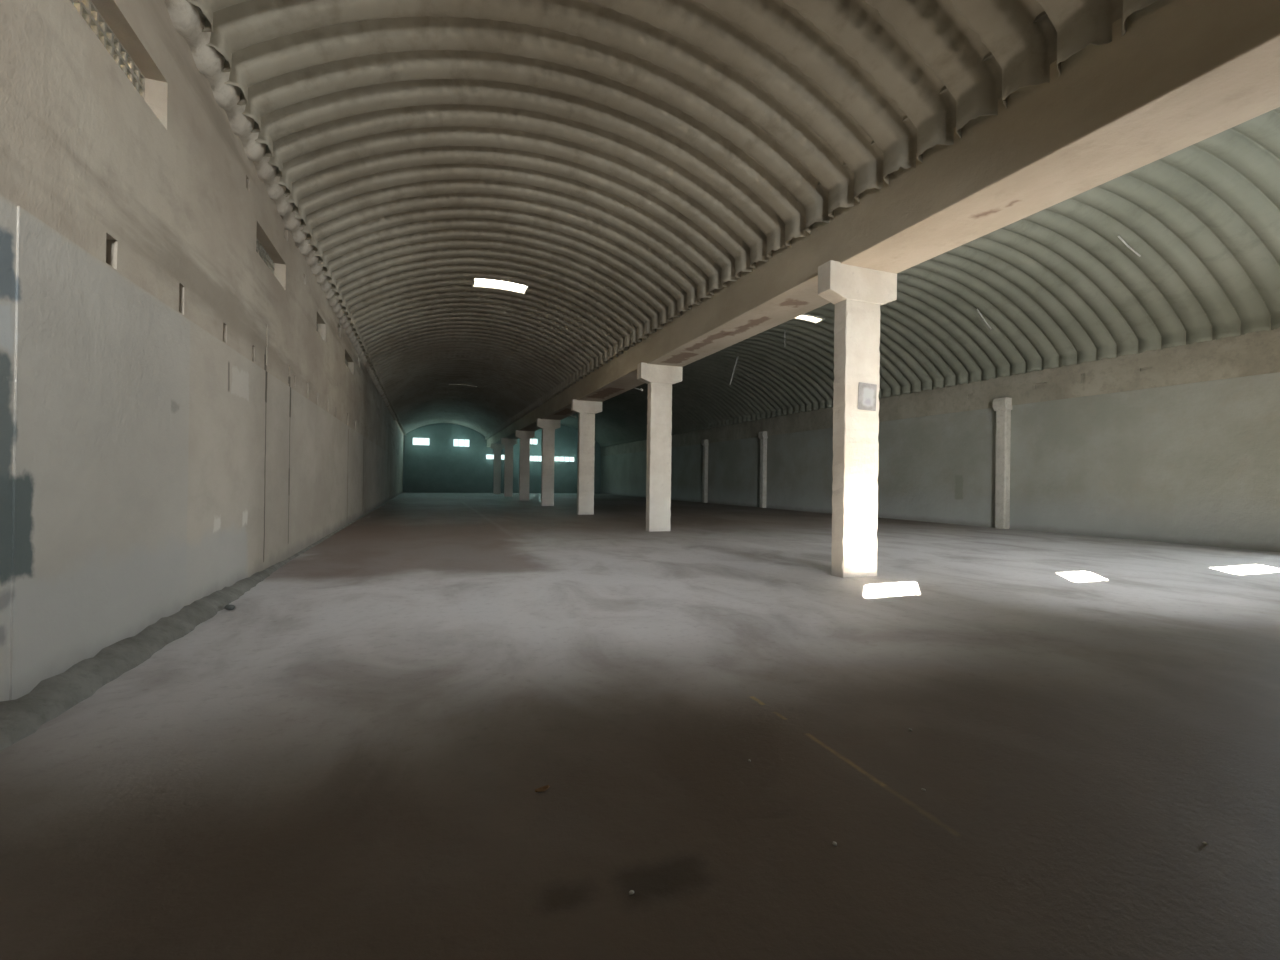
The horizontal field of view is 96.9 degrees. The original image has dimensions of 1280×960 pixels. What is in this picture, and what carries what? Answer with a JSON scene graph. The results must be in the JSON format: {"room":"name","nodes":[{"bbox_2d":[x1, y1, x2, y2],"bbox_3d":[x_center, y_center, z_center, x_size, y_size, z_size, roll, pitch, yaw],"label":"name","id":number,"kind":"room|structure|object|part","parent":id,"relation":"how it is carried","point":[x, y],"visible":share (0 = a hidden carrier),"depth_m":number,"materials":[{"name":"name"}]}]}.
{"room":"empty warehouse","nodes":[
{"label":"empty warehouse","id":0,"kind":"room"},
{"bbox_2d":[0,0,403,701],"bbox_3d":[-13.776,-1.926,29.429,0.355,6.800,68.200,1,0,-21],"label":"wall","id":1,"kind":"structure","parent":0,"point":[178,424],"depth_m":5.02,"materials":[{"name":"paint"}]},
{"bbox_2d":[70,0,144,98],"bbox_3d":[-4.403,-3.610,4.476,0.045,0.460,2.000,1,0,-21],"label":"air vent","id":2,"kind":"object","parent":1,"relation":"in","point":[87,10],"visible":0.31,"depth_m":4.85,"materials":[{"name":"grey metal"}]},
{"bbox_2d":[0,501,387,750],"bbox_3d":[-9.030,1.382,17.334,0.339,0.175,41.200,1,0,-21],"label":"curb","id":3,"kind":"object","parent":1,"relation":"attached to","point":[21,717],"depth_m":4.32,"materials":[{"name":"grey concrete"}]},
{"bbox_2d":[256,238,274,273],"bbox_3d":[-6.163,-3.605,9.156,0.045,0.460,1.860,1,0,-21],"label":"air vent","id":4,"kind":"object","parent":1,"relation":"in","point":[260,250],"visible":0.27,"depth_m":9.47,"materials":[{"name":"grey metal"}]},
{"bbox_2d":[164,0,396,420],"bbox_3d":[-10.336,-4.881,21.098,0.340,0.730,49.200,1,0,-21],"label":"ledge","id":5,"kind":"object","parent":1,"relation":"attached to","point":[188,19],"depth_m":7.38,"materials":[{"name":"grey concrete"}]},
{"bbox_2d":[403,423,600,492],"bbox_3d":[-15.142,-2.797,64.998,23.110,8.650,0.350,1,0,-21],"label":"wall","id":6,"kind":"structure","parent":0,"point":[439,467],"depth_m":63.27,"materials":[{"name":"teal paint"}]},
{"bbox_2d":[412,437,429,445],"bbox_3d":[-23.823,-4.185,61.712,1.830,0.920,0.080,1,0,-21],"label":"window","id":7,"kind":"structure","parent":6,"relation":"in","point":[412,437],"depth_m":61.67,"materials":[{"name":"white glass"}]},
{"bbox_2d":[453,438,469,446],"bbox_3d":[-19.897,-4.130,63.189,1.820,0.920,0.080,1,0,-21],"label":"window","id":8,"kind":"structure","parent":6,"relation":"in","point":[453,438],"depth_m":63.12,"materials":[{"name":"white glass"}]},
{"bbox_2d":[554,456,574,461],"bbox_3d":[-8.977,-2.474,67.302,2.520,0.680,0.080,1,0,-21],"label":"window","id":9,"kind":"structure","parent":6,"relation":"in","point":[554,456],"depth_m":67.27,"materials":[{"name":"white glass"}]},
{"bbox_2d":[0,492,1279,959],"bbox_3d":[-3.275,1.699,33.283,23.110,0.250,68.600,1,0,-21],"label":"floor","id":10,"kind":"structure","parent":0,"point":[348,759],"depth_m":3.23,"materials":[{"name":"concrete"}]},
{"bbox_2d":[224,605,234,609],"bbox_3d":[-4.733,1.470,6.539,0.144,0.060,0.108,1,0,35],"label":"clod","id":11,"kind":"object","parent":10,"relation":"on","point":[227,607],"visible":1,"depth_m":6.51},
{"bbox_2d":[490,444,504,493],"bbox_3d":[-14.729,-1.121,58.524,1.400,5.204,0.324,1,0,-21],"label":"concrete column","id":12,"kind":"structure","parent":10,"relation":"on","point":[497,448],"depth_m":58.39,"materials":[{"name":"paint"}]},
{"bbox_2d":[501,438,516,496],"bbox_3d":[-11.664,-1.097,50.374,1.400,5.204,0.324,1,0,-21],"label":"concrete column","id":13,"kind":"structure","parent":10,"relation":"on","point":[508,462],"depth_m":50.22,"materials":[{"name":"paint"}]},
{"bbox_2d":[515,430,534,499],"bbox_3d":[-8.598,-1.072,42.223,1.400,5.204,0.324,1,0,-21],"label":"concrete column","id":14,"kind":"structure","parent":10,"relation":"on","point":[524,436],"depth_m":42.08,"materials":[{"name":"paint"}]},
{"bbox_2d":[535,785,549,791],"bbox_3d":[-0.486,1.540,2.824,0.078,0.018,0.037,1,0,-38],"label":"dead leaf","id":15,"kind":"object","parent":10,"relation":"on","point":[544,788],"visible":1,"depth_m":2.83,"materials":[{"name":"brown plant"}]},
{"bbox_2d":[536,418,560,505],"bbox_3d":[-5.532,-1.047,34.073,1.400,5.204,0.324,1,0,-21],"label":"concrete column","id":16,"kind":"structure","parent":10,"relation":"on","point":[548,427],"depth_m":33.93,"materials":[{"name":"paint"}]},
{"bbox_2d":[571,399,601,514],"bbox_3d":[-2.467,-1.023,25.922,1.400,5.204,0.324,1,0,-21],"label":"concrete column","id":17,"kind":"structure","parent":10,"relation":"on","point":[586,410],"depth_m":25.78,"materials":[{"name":"paint"}]},
{"bbox_2d":[637,362,682,531],"bbox_3d":[0.599,-0.998,17.772,1.400,5.204,0.324,1,0,-21],"label":"concrete column","id":18,"kind":"structure","parent":10,"relation":"on","point":[659,379],"depth_m":17.63,"materials":[{"name":"paint"}]},
{"bbox_2d":[818,260,896,577],"bbox_3d":[3.665,-0.973,9.621,1.400,5.204,0.324,1,0,-21],"label":"concrete column","id":19,"kind":"structure","parent":10,"relation":"on","point":[857,294],"depth_m":9.47,"materials":[{"name":"paint"}]},
{"bbox_2d":[858,382,876,410],"bbox_3d":[3.810,-1.395,9.504,0.396,0.463,0.004,1,0,-21],"label":"paper notice","id":20,"kind":"object","parent":19,"relation":"attached to","point":[867,392],"visible":1,"depth_m":9.50,"materials":[{"name":"white paper"}]},
{"bbox_2d":[487,0,1279,446],"bbox_3d":[-4.894,-4.112,32.763,1.200,0.996,67.200,1,0,-21],"label":"concrete beam","id":21,"kind":"structure","parent":19,"relation":"on","point":[1182,74],"depth_m":6.60,"materials":[{"name":"beige concrete"}]},
{"bbox_2d":[186,0,1155,439],"bbox_3d":[-9.471,-5.423,31.034,8.655,1.938,67.775,1,0,-21],"label":"ceiling","id":22,"kind":"structure","parent":0,"point":[622,163],"depth_m":9.18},
{"bbox_2d":[472,278,528,294],"bbox_3d":[-4.394,-6.210,17.837,1.670,0.305,0.840,1,0,-21],"label":"roof light","id":23,"kind":"object","parent":22,"relation":"attached to","point":[488,283],"visible":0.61,"depth_m":18.17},
{"bbox_3d":[-4.393,-6.324,17.838,1.630,0.058,0.820,1,0,-21],"label":"pane","id":24,"kind":"part","parent":23,"relation":"part of","materials":[{"name":"white glass"}]},
{"bbox_2d":[759,11,1047,228],"bbox_3d":[-4.684,-5.057,32.839,2.080,0.100,67.800,1,0,-21],"label":"trim","id":25,"kind":"structure","parent":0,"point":[1041,16],"depth_m":6.65,"materials":[{"name":"concrete"}]},
{"bbox_2d":[560,107,1279,447],"bbox_3d":[1.398,-5.274,35.140,12.215,2.807,67.743,1,0,-21],"label":"ceiling","id":26,"kind":"structure","parent":0,"point":[1202,218],"depth_m":16.45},
{"bbox_2d":[729,357,737,384],"bbox_3d":[4.877,-5.695,29.446,0.517,1.560,0.090,1,0,-21],"label":"hanging rod","id":27,"kind":"object","parent":26,"relation":"hanging from","point":[737,357],"visible":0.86,"depth_m":29.43,"materials":[{"name":"grey metal"}]},
{"bbox_2d":[794,314,824,323],"bbox_3d":[6.513,-6.547,22.559,1.600,0.318,0.600,1,0,-21],"label":"roof light","id":28,"kind":"object","parent":26,"relation":"attached to","point":[803,316],"visible":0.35,"depth_m":22.88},
{"bbox_2d":[977,308,991,328],"bbox_3d":[11.559,-5.407,19.064,1.009,0.539,0.062,1,0,-35],"label":"strip","id":29,"kind":"object","parent":26,"relation":"attached to","point":[977,308],"visible":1,"depth_m":19.06,"materials":[{"name":"grey metal"}]},
{"bbox_2d":[1117,235,1140,256],"bbox_3d":[12.314,-5.886,14.283,0.964,0.378,0.060,1,0,-23],"label":"strip","id":30,"kind":"object","parent":26,"relation":"attached to","point":[1118,236],"visible":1,"depth_m":14.27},
{"bbox_2d":[600,372,1279,552],"bbox_3d":[7.208,-0.502,37.326,0.300,4.550,68.200,1,0,-21],"label":"wall","id":31,"kind":"structure","parent":0,"point":[1198,463],"depth_m":18.56,"materials":[{"name":"grey paint"}]},
{"bbox_2d":[701,439,708,502],"bbox_3d":[4.878,-0.663,42.646,0.400,4.750,0.500,1,0,-21],"label":"pilaster","id":32,"kind":"object","parent":31,"relation":"attached to","point":[704,442],"visible":1,"depth_m":42.48,"materials":[{"name":"paint"}]},
{"bbox_2d":[758,431,767,507],"bbox_3d":[7.641,-0.641,35.298,0.400,4.750,0.500,1,0,-21],"label":"pilaster","id":33,"kind":"object","parent":31,"relation":"attached to","point":[762,435],"visible":1,"depth_m":35.14,"materials":[{"name":"paint"}]},
{"bbox_2d":[601,314,1279,456],"bbox_3d":[7.215,-3.483,37.320,0.300,1.490,68.200,1,0,-21],"label":"beam","id":34,"kind":"structure","parent":31,"relation":"attached to","point":[1251,353],"depth_m":18.69,"materials":[{"name":"concrete"}]},
{"bbox_2d":[993,397,1011,528],"bbox_3d":[13.162,-0.596,20.622,0.400,4.750,0.500,1,0,-21],"label":"pilaster","id":35,"kind":"object","parent":31,"relation":"attached to","point":[1002,406],"visible":1,"depth_m":20.49,"materials":[{"name":"paint"}]}
]}

